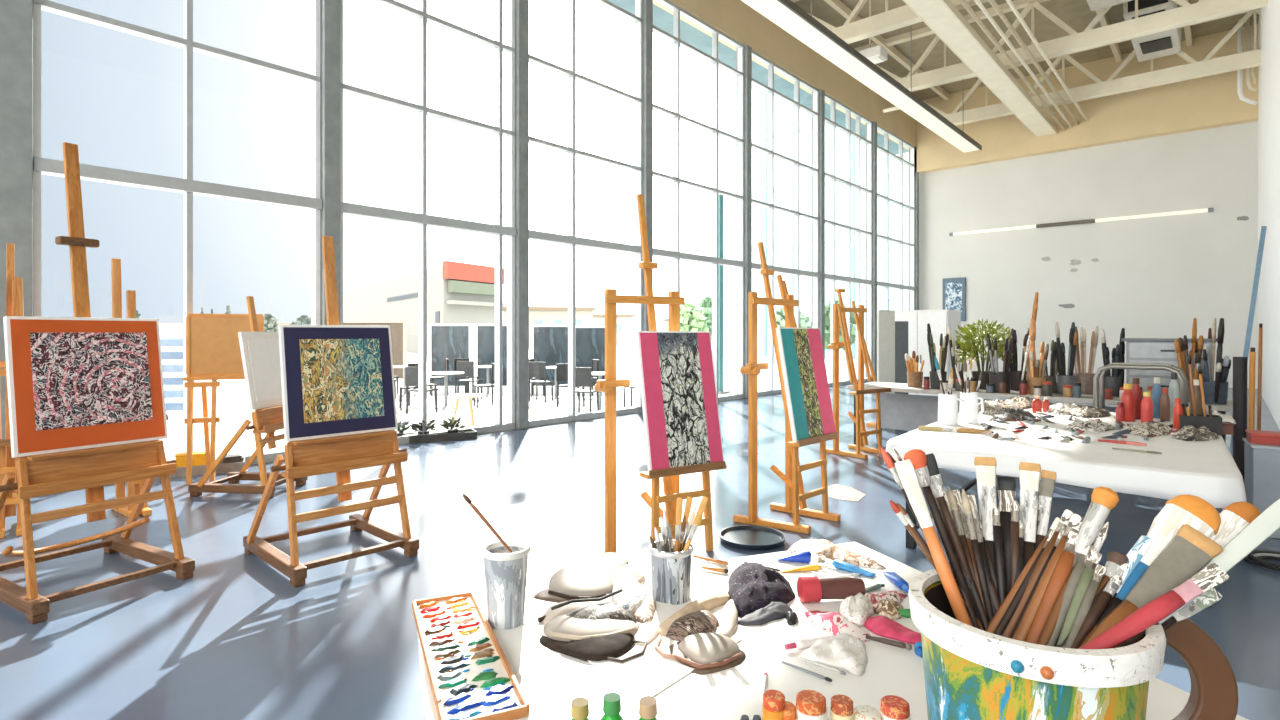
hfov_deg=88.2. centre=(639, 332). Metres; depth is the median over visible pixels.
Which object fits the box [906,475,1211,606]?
trestle table
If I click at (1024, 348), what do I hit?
paintbrush
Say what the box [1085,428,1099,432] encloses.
paint tube
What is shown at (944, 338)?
paintbrush
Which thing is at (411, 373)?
patio chair
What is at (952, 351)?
paintbrush
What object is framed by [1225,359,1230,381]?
paintbrush
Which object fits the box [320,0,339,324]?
column
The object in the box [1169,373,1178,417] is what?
paint bottle
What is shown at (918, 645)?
paint tube
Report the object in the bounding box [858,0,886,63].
floodlight
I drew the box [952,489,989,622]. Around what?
paintbrush
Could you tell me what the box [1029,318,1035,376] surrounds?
paintbrush
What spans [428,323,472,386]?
screen
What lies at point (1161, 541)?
paintbrush
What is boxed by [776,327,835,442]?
painting
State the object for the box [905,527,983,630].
paintbrush
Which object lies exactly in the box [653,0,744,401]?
window
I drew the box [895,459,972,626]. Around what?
paintbrush
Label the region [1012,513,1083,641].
paintbrush
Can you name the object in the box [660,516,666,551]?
paintbrush
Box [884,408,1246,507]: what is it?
tablecloth
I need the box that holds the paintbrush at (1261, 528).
[1125,499,1279,642]
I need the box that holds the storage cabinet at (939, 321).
[895,310,960,396]
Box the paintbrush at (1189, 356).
[1188,355,1195,415]
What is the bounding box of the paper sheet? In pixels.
[522,592,741,696]
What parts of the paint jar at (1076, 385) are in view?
lid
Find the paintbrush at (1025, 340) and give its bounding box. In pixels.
[1021,334,1027,370]
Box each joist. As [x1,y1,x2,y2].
[824,0,948,99]
[1095,9,1121,61]
[1184,0,1191,46]
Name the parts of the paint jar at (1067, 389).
lid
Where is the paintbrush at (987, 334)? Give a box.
[986,333,991,371]
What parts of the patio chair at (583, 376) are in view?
leg, backrest, seat, leg, leg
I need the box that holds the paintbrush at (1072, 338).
[1069,333,1073,375]
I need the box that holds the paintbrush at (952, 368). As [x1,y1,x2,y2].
[950,368,952,394]
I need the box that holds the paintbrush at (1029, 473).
[1019,462,1040,566]
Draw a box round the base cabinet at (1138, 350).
[1122,338,1216,397]
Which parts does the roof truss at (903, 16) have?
web post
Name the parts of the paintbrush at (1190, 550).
handle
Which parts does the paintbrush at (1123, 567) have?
handle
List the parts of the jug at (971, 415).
handle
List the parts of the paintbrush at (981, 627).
handle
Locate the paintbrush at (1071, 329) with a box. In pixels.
[1067,328,1072,375]
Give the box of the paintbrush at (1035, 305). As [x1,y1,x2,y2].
[1026,292,1037,376]
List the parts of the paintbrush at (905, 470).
handle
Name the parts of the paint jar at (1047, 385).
lid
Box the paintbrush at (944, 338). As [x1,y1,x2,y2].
[941,336,945,371]
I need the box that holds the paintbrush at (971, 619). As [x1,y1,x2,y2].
[963,600,976,627]
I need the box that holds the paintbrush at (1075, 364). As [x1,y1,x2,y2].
[1074,355,1078,372]
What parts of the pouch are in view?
panel, edge cord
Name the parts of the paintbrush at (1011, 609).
handle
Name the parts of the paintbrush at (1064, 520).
handle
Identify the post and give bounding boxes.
[718,194,729,393]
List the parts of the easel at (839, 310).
knob, post, arm, leg, post, leg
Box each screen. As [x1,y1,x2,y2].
[343,320,406,379]
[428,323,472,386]
[474,323,506,385]
[530,324,567,386]
[575,325,604,385]
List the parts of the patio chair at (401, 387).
leg, seat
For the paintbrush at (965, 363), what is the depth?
5.58 m
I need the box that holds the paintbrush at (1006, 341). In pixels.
[1003,338,1007,372]
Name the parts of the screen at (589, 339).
post, rail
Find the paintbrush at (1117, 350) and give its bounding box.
[1114,344,1119,376]
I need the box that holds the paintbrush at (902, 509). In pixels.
[897,503,931,556]
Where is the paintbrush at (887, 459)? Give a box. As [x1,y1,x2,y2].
[881,447,963,598]
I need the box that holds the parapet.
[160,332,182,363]
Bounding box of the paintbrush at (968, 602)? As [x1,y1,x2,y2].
[930,511,980,629]
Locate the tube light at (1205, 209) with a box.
[949,208,1213,235]
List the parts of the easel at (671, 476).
knob, post, arm, leg, post, leg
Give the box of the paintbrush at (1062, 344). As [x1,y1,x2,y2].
[1061,343,1065,375]
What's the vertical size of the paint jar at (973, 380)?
0.164 m
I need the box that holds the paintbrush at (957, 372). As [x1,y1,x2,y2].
[955,365,963,392]
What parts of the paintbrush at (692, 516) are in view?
handle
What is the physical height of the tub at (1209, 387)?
0.220 m
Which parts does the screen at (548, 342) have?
post, rail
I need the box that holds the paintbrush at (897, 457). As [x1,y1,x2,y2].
[893,448,965,601]
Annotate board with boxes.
[186,313,263,376]
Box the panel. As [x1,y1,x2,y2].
[895,321,907,393]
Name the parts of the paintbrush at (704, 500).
handle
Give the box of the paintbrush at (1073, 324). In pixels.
[1071,322,1074,336]
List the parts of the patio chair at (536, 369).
leg, backrest, seat, leg, leg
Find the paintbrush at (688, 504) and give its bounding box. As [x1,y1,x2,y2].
[679,496,692,548]
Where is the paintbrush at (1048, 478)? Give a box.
[1036,470,1056,545]
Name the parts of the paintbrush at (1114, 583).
handle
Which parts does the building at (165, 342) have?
rail, rail, post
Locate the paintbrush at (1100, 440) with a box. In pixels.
[1098,439,1146,445]
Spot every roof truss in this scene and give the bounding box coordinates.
[791,0,987,43]
[854,0,1267,90]
[912,8,1260,125]
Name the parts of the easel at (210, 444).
leg, leg, leg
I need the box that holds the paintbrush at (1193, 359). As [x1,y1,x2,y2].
[1192,342,1197,378]
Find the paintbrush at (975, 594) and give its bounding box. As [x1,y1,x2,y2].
[955,526,989,630]
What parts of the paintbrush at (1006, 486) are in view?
handle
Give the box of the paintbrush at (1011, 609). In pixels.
[993,530,1054,635]
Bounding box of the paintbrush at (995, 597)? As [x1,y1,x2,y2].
[967,532,1000,611]
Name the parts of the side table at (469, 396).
leg, leg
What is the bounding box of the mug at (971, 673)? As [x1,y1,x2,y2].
[909,569,1238,719]
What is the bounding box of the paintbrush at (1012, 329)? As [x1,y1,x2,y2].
[1011,328,1014,370]
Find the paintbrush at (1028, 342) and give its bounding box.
[1021,335,1030,379]
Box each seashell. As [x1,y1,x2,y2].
[538,589,646,662]
[654,592,745,674]
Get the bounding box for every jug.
[938,393,963,424]
[959,392,983,422]
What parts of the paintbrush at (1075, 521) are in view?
handle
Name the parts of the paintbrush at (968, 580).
handle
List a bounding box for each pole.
[1248,347,1255,429]
[1257,324,1262,429]
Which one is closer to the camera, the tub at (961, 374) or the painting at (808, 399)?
the painting at (808, 399)
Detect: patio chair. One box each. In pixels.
[394,376,398,393]
[399,386,417,409]
[405,367,437,413]
[408,363,436,405]
[429,359,448,395]
[454,358,478,393]
[457,361,482,399]
[474,363,494,407]
[529,362,553,401]
[530,359,543,396]
[556,363,584,406]
[575,367,598,412]
[577,359,598,397]
[623,385,634,406]
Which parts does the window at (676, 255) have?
post, rail, rail, rail, rail, rail, post, rail, post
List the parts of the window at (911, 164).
post, rail, rail, rail, rail, rail, post, post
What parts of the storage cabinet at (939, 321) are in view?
door, door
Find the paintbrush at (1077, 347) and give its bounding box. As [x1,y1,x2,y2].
[1075,326,1080,373]
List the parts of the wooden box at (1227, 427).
lid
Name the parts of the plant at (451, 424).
pot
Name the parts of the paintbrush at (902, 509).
handle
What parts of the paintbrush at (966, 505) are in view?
handle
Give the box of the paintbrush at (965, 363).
[963,359,966,392]
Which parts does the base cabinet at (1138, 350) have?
drawer, drawer, drawer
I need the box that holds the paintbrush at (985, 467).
[974,457,996,564]
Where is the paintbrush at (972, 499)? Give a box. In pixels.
[967,495,995,615]
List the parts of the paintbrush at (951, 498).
handle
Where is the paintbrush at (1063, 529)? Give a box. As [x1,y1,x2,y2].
[1010,527,1065,638]
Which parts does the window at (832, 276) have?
post, rail, rail, rail, rail, post, rail, rail, post, post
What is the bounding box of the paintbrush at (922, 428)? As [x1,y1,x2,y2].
[918,426,988,432]
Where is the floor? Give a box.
[0,377,1279,719]
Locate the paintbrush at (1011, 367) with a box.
[1005,332,1012,370]
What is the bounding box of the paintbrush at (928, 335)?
[927,333,932,371]
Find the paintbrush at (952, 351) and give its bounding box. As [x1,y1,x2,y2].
[951,347,955,370]
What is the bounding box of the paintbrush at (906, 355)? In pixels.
[905,353,910,371]
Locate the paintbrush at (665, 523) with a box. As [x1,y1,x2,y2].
[663,508,669,551]
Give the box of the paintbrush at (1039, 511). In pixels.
[1035,503,1041,550]
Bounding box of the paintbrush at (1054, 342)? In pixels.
[1054,342,1059,374]
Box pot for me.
[649,539,692,604]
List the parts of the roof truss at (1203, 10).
web post, web post, web post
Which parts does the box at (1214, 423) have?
panel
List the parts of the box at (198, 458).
lid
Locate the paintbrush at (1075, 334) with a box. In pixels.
[1071,332,1077,375]
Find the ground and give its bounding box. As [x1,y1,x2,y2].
[161,336,865,460]
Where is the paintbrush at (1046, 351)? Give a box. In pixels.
[1041,350,1047,377]
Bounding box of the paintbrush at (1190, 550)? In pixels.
[1078,524,1222,648]
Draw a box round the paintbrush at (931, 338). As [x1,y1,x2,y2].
[930,334,934,371]
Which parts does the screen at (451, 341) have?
post, rail, post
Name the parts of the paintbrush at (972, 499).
handle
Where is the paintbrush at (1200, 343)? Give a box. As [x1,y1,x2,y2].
[1197,335,1203,376]
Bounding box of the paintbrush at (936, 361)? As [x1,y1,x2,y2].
[934,356,944,393]
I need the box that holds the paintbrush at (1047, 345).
[1041,344,1048,374]
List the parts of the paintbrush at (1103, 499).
handle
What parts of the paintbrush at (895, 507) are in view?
handle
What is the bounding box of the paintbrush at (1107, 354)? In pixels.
[1105,347,1110,376]
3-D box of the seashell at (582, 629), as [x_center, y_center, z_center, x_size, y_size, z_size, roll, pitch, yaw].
[-0.116,0.722,1.662,0.359,0.057,0.276,0,0,42]
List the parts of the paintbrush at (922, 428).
handle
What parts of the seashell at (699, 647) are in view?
panel, edge cord, panel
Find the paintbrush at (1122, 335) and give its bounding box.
[1117,328,1124,376]
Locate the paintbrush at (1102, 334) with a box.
[1100,329,1106,376]
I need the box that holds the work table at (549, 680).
[417,542,1247,719]
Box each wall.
[653,0,915,149]
[919,121,1257,388]
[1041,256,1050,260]
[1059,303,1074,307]
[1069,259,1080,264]
[1258,0,1279,428]
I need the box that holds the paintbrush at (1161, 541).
[1096,534,1170,626]
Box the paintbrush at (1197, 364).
[1196,363,1204,381]
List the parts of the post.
plate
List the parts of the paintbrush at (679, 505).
handle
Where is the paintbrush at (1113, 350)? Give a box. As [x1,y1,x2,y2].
[1111,348,1115,376]
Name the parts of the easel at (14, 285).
post, arm, leg, post, leg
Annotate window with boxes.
[33,0,321,464]
[340,0,516,444]
[529,0,642,426]
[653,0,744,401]
[752,50,819,395]
[825,94,872,386]
[877,125,915,310]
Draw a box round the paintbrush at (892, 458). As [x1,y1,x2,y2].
[887,452,964,598]
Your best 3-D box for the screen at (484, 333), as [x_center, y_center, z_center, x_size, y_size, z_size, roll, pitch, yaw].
[-4.174,0.635,19.000,1.194,1.830,0.100,0,0,0]
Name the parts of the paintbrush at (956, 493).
handle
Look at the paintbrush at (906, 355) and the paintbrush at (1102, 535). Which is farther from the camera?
the paintbrush at (906, 355)
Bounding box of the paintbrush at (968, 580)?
[943,487,980,622]
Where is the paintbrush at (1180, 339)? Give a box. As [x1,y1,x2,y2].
[1178,338,1185,374]
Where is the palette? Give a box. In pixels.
[412,591,529,719]
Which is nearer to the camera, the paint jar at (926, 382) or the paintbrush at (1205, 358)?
the paintbrush at (1205, 358)
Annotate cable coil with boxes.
[1243,550,1279,571]
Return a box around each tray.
[0,438,10,446]
[12,473,174,498]
[156,457,244,478]
[252,428,283,432]
[282,460,406,478]
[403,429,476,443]
[640,461,726,478]
[719,525,785,549]
[787,432,837,446]
[849,388,890,394]
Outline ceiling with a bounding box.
[795,0,1258,99]
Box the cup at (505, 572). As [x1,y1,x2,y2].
[481,540,529,629]
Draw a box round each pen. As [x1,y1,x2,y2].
[1181,404,1185,415]
[1185,404,1189,415]
[1208,405,1211,416]
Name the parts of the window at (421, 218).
post, post, rail, rail, rail, rail, post, post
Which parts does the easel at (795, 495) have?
knob, post, arm, post, leg, leg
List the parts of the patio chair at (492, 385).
leg, seat, leg, backrest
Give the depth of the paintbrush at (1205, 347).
6.72 m
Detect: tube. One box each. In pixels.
[776,551,818,563]
[780,564,828,571]
[785,638,817,649]
[811,571,833,578]
[825,559,875,576]
[865,584,884,591]
[883,572,908,592]
[899,609,910,617]
[914,642,922,657]
[982,430,993,433]
[993,419,1009,423]
[1000,437,1014,439]
[1002,418,1015,420]
[1010,429,1023,432]
[1010,432,1020,438]
[1012,426,1028,428]
[1036,436,1051,439]
[1058,438,1071,441]
[1082,436,1090,442]
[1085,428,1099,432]
[1102,434,1126,438]
[1113,429,1131,433]
[1183,436,1195,440]
[1233,357,1246,481]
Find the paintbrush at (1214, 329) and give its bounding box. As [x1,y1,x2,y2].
[1211,318,1216,381]
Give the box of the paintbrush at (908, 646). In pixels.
[866,635,911,649]
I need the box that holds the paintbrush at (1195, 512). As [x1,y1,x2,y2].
[1106,495,1220,607]
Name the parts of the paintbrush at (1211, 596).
handle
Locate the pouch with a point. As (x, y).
(593, 578)
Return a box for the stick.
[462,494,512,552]
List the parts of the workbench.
leg, panel, leg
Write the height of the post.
5.200 m
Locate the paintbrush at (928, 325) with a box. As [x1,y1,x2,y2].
[927,323,930,333]
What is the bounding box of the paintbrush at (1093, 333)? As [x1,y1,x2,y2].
[1088,331,1094,373]
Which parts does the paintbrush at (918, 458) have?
handle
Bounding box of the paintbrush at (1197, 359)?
[1194,353,1199,379]
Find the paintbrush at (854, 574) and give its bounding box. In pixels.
[819,573,859,578]
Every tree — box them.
[225,305,230,313]
[263,313,278,331]
[291,315,310,324]
[668,303,708,330]
[697,297,711,339]
[775,307,809,327]
[810,300,855,350]
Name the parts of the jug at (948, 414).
handle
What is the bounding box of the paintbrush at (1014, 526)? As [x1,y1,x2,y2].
[1010,500,1019,589]
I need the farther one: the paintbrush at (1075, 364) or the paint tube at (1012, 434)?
the paintbrush at (1075, 364)
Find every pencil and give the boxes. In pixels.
[693,555,727,564]
[702,566,727,572]
[763,673,767,691]
[800,657,845,674]
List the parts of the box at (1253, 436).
lid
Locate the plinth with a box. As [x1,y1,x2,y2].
[1242,438,1279,538]
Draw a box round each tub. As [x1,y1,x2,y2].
[907,371,922,386]
[929,371,946,388]
[950,371,964,387]
[989,372,1010,392]
[1009,371,1026,390]
[1026,377,1045,394]
[1044,375,1056,392]
[1056,375,1075,394]
[1073,373,1094,394]
[1105,376,1121,396]
[1178,381,1205,401]
[1203,381,1228,404]
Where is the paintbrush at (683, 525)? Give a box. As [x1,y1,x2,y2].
[679,515,685,551]
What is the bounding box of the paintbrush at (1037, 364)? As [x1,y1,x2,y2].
[1035,360,1039,377]
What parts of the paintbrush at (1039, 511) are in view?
handle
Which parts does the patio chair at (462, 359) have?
leg, backrest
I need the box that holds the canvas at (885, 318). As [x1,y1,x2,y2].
[866,310,894,428]
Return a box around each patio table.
[393,365,415,396]
[427,371,463,409]
[474,365,494,396]
[546,366,565,398]
[588,372,617,410]
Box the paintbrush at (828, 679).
[782,661,831,681]
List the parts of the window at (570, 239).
post, rail, rail, rail, rail, rail, post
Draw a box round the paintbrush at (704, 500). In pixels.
[683,496,708,550]
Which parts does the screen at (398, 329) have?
rail, post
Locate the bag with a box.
[728,562,794,617]
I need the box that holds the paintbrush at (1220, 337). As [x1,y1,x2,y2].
[1214,318,1223,401]
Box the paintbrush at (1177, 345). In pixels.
[1175,339,1183,370]
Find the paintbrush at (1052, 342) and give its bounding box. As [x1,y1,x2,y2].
[1050,340,1054,375]
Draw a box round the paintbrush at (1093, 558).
[1056,550,1101,647]
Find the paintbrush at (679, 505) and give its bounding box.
[674,498,682,551]
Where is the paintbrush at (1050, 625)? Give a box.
[1037,563,1075,645]
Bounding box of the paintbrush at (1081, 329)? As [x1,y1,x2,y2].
[1080,327,1083,373]
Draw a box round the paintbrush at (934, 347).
[933,343,936,371]
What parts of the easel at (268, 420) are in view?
leg, knob, leg, leg, shelf panel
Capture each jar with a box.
[762,690,784,719]
[783,701,796,719]
[795,690,826,719]
[797,576,865,602]
[830,694,853,719]
[853,705,880,719]
[879,695,910,719]
[923,377,929,388]
[940,380,947,389]
[955,379,962,390]
[967,378,975,391]
[986,384,993,392]
[999,379,1005,392]
[1019,380,1027,394]
[1033,386,1041,394]
[1042,381,1051,395]
[1063,385,1072,396]
[1073,382,1080,397]
[1105,389,1112,399]
[1119,387,1123,399]
[1147,386,1152,398]
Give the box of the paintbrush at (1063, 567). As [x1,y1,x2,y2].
[1025,531,1077,643]
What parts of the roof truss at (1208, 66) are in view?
web post, web post, web post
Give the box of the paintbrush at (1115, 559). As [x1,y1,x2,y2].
[1096,551,1128,594]
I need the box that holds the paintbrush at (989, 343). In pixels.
[987,338,994,372]
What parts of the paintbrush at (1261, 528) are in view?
handle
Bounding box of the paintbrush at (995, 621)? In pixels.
[985,517,1059,632]
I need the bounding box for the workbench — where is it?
[848,382,1232,443]
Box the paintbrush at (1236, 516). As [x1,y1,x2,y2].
[1210,502,1260,547]
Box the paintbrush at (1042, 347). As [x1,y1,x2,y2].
[1039,342,1044,377]
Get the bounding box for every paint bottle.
[571,697,589,719]
[600,692,623,719]
[638,696,657,719]
[1032,396,1041,412]
[1042,397,1049,411]
[1116,402,1123,420]
[1121,383,1134,421]
[1132,378,1141,419]
[1141,392,1152,422]
[1152,377,1161,417]
[1160,388,1169,420]
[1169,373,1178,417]
[1173,398,1182,428]
[1190,379,1201,413]
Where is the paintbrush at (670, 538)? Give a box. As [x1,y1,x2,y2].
[668,522,673,551]
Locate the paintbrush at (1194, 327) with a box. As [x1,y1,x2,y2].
[1192,318,1196,357]
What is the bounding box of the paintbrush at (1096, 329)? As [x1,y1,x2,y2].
[1092,326,1097,361]
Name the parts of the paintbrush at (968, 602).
handle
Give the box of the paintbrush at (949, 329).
[948,327,952,367]
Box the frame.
[1093,362,1186,413]
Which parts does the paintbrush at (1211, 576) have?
handle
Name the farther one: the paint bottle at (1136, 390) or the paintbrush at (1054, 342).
the paintbrush at (1054, 342)
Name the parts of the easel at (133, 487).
post, leg, post, leg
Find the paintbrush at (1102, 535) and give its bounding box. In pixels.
[1093,522,1108,552]
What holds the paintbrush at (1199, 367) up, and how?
in the box at (1214, 423)
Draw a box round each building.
[159,323,195,451]
[160,330,182,331]
[343,261,504,353]
[503,307,595,347]
[593,314,633,344]
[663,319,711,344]
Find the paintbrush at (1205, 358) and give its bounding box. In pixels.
[1203,349,1209,381]
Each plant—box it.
[397,421,410,435]
[410,418,436,433]
[437,417,466,432]
[951,319,1012,389]
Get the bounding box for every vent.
[1128,0,1167,11]
[1132,9,1164,18]
[1140,36,1172,53]
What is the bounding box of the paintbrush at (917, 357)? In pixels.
[915,355,918,371]
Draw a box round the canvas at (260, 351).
[238,332,282,409]
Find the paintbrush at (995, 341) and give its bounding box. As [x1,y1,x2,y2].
[994,338,998,372]
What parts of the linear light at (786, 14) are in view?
hanger rod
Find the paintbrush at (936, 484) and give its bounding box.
[926,453,972,580]
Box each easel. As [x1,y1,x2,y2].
[0,142,194,623]
[0,243,24,537]
[111,258,168,517]
[183,376,244,484]
[188,296,307,497]
[243,236,418,586]
[594,194,726,552]
[733,242,840,533]
[826,289,890,458]
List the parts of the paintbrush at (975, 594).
handle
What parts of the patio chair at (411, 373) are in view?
leg, backrest, seat, leg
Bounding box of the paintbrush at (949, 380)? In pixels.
[947,374,950,393]
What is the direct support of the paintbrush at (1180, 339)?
in the tub at (1188, 382)
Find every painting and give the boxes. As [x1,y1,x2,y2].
[3,316,167,457]
[278,325,397,441]
[636,331,723,471]
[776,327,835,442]
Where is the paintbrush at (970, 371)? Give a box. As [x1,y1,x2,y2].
[968,357,971,392]
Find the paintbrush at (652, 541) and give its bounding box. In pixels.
[650,536,657,549]
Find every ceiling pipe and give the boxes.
[959,0,1065,130]
[974,0,1071,127]
[988,0,1079,124]
[1006,0,1087,120]
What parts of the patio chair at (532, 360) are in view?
leg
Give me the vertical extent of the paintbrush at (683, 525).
0.211 m
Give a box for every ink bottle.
[740,715,748,719]
[752,715,760,719]
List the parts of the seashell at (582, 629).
edge cord, panel, edge cord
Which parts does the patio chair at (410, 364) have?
leg, backrest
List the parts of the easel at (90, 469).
leg, knob, leg, shelf panel, leg, leg, knob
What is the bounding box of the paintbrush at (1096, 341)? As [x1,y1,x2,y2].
[1091,334,1097,373]
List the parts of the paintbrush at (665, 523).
handle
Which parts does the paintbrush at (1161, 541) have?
handle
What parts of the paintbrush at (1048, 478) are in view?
handle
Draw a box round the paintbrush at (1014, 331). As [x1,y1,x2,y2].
[1013,330,1017,370]
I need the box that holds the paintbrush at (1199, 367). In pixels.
[1198,366,1205,416]
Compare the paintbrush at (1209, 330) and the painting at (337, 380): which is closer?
the painting at (337, 380)
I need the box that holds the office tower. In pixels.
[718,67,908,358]
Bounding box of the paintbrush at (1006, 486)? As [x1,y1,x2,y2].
[996,476,1015,594]
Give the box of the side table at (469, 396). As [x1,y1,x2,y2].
[448,393,483,426]
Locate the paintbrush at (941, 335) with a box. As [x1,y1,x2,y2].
[939,333,942,370]
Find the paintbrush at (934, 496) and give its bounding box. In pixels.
[934,496,966,578]
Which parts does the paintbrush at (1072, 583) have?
handle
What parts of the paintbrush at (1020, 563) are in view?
handle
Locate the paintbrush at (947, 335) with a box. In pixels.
[943,334,948,371]
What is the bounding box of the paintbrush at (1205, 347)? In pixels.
[1198,346,1206,379]
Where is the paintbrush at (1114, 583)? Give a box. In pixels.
[1071,575,1121,648]
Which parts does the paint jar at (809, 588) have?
lid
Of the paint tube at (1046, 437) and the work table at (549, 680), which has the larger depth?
the paint tube at (1046, 437)
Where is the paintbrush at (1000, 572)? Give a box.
[992,506,1006,603]
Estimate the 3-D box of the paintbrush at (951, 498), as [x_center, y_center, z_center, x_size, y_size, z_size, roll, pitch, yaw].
[0.523,0.484,0.962,0.012,0.470,0.230,0,0,-11]
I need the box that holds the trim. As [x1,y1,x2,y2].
[608,0,908,154]
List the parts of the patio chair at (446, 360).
seat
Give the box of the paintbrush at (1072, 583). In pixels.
[1048,545,1095,646]
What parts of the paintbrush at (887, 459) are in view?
handle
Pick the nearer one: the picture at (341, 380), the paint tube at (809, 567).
the paint tube at (809, 567)
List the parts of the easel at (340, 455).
leg, knob, leg, shelf panel, leg, leg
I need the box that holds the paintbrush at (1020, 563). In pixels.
[1014,520,1024,582]
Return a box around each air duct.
[1087,0,1131,10]
[1123,0,1180,61]
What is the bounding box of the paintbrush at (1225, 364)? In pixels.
[1220,356,1228,381]
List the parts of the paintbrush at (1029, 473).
handle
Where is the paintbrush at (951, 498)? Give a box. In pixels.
[947,486,976,585]
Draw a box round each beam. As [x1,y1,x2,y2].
[903,0,1056,136]
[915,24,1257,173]
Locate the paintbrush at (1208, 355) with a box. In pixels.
[1207,350,1211,381]
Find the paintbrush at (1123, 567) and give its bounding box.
[1055,563,1127,647]
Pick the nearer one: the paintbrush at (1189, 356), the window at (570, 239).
the paintbrush at (1189, 356)
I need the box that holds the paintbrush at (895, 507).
[890,500,937,572]
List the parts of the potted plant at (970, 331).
stem, pot, stem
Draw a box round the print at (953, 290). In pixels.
[945,282,961,315]
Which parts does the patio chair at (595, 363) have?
backrest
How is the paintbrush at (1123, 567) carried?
in the mug at (971, 673)
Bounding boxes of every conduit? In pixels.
[1237,18,1257,104]
[1246,18,1256,91]
[1251,20,1256,83]
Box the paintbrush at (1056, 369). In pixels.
[1055,361,1057,375]
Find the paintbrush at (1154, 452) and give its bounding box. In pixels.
[1112,448,1161,453]
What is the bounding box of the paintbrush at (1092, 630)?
[1079,625,1096,646]
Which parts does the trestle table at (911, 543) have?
leg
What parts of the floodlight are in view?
hanger rod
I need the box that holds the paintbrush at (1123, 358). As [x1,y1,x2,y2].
[1119,342,1124,386]
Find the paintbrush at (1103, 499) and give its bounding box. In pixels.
[1072,486,1118,566]
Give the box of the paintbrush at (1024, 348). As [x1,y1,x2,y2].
[1023,346,1028,376]
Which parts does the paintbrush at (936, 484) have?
handle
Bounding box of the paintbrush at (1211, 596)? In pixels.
[1118,588,1221,647]
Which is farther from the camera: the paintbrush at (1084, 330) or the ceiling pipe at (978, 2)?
the ceiling pipe at (978, 2)
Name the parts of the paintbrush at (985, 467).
handle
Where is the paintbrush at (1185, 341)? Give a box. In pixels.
[1183,335,1189,380]
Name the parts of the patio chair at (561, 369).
leg, backrest, leg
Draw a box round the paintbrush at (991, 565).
[979,520,996,590]
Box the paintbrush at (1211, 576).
[1079,563,1228,648]
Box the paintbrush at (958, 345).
[957,338,959,370]
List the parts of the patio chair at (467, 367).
leg, backrest, seat, leg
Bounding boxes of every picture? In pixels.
[30,333,152,430]
[247,339,281,400]
[299,339,384,422]
[657,333,709,467]
[793,329,823,437]
[942,277,965,320]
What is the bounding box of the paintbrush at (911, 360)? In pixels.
[910,358,913,371]
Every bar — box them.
[1108,363,1170,366]
[1229,226,1266,456]
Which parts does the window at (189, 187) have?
post, rail, rail, post, rail, post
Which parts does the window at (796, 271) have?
rail, post, rail, rail, rail, rail, rail, post, post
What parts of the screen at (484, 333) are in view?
post, rail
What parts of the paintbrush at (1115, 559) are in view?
handle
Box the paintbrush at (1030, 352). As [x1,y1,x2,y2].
[1029,351,1034,376]
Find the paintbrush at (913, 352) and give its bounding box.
[912,351,915,371]
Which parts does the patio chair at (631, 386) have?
leg, leg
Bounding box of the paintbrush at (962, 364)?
[961,340,965,370]
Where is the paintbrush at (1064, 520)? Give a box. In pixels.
[1001,509,1075,637]
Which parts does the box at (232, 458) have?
lid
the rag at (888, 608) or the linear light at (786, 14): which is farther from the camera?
the linear light at (786, 14)
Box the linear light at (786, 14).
[741,0,981,151]
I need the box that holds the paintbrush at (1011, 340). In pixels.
[1006,336,1012,372]
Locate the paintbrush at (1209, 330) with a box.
[1208,328,1211,338]
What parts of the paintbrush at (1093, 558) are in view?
handle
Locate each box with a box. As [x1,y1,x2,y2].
[175,451,205,466]
[220,454,241,463]
[1180,414,1221,434]
[1222,421,1234,434]
[1245,429,1279,445]
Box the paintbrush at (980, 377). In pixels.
[976,370,982,392]
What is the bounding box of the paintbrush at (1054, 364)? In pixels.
[1053,343,1056,375]
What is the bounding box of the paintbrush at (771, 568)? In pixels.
[743,561,779,570]
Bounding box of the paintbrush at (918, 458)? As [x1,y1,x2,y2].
[903,449,974,611]
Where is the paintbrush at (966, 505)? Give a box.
[962,489,993,621]
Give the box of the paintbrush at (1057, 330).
[1055,322,1062,375]
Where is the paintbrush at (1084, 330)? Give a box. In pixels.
[1083,329,1085,373]
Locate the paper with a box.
[828,484,865,501]
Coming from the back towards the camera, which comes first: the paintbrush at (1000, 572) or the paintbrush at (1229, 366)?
the paintbrush at (1229, 366)
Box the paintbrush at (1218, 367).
[1216,363,1221,376]
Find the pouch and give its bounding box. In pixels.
[533,553,628,603]
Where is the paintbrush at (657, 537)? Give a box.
[654,527,661,550]
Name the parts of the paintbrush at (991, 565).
handle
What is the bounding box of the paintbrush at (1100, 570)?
[1064,564,1105,647]
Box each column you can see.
[0,0,32,438]
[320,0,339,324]
[515,0,528,428]
[635,0,652,405]
[736,45,751,397]
[812,89,824,359]
[866,121,876,380]
[909,147,918,309]
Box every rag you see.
[612,565,657,645]
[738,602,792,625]
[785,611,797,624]
[788,539,885,568]
[798,633,867,675]
[805,610,870,640]
[838,593,874,626]
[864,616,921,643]
[866,590,907,612]
[876,599,903,619]
[978,399,1022,414]
[993,407,1035,420]
[1006,396,1033,408]
[1046,403,1077,414]
[1065,418,1114,431]
[1070,405,1110,417]
[1127,421,1173,435]
[1172,425,1219,440]
[1212,410,1235,423]
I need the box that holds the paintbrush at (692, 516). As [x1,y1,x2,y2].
[682,506,695,550]
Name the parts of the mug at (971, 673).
handle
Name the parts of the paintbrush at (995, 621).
handle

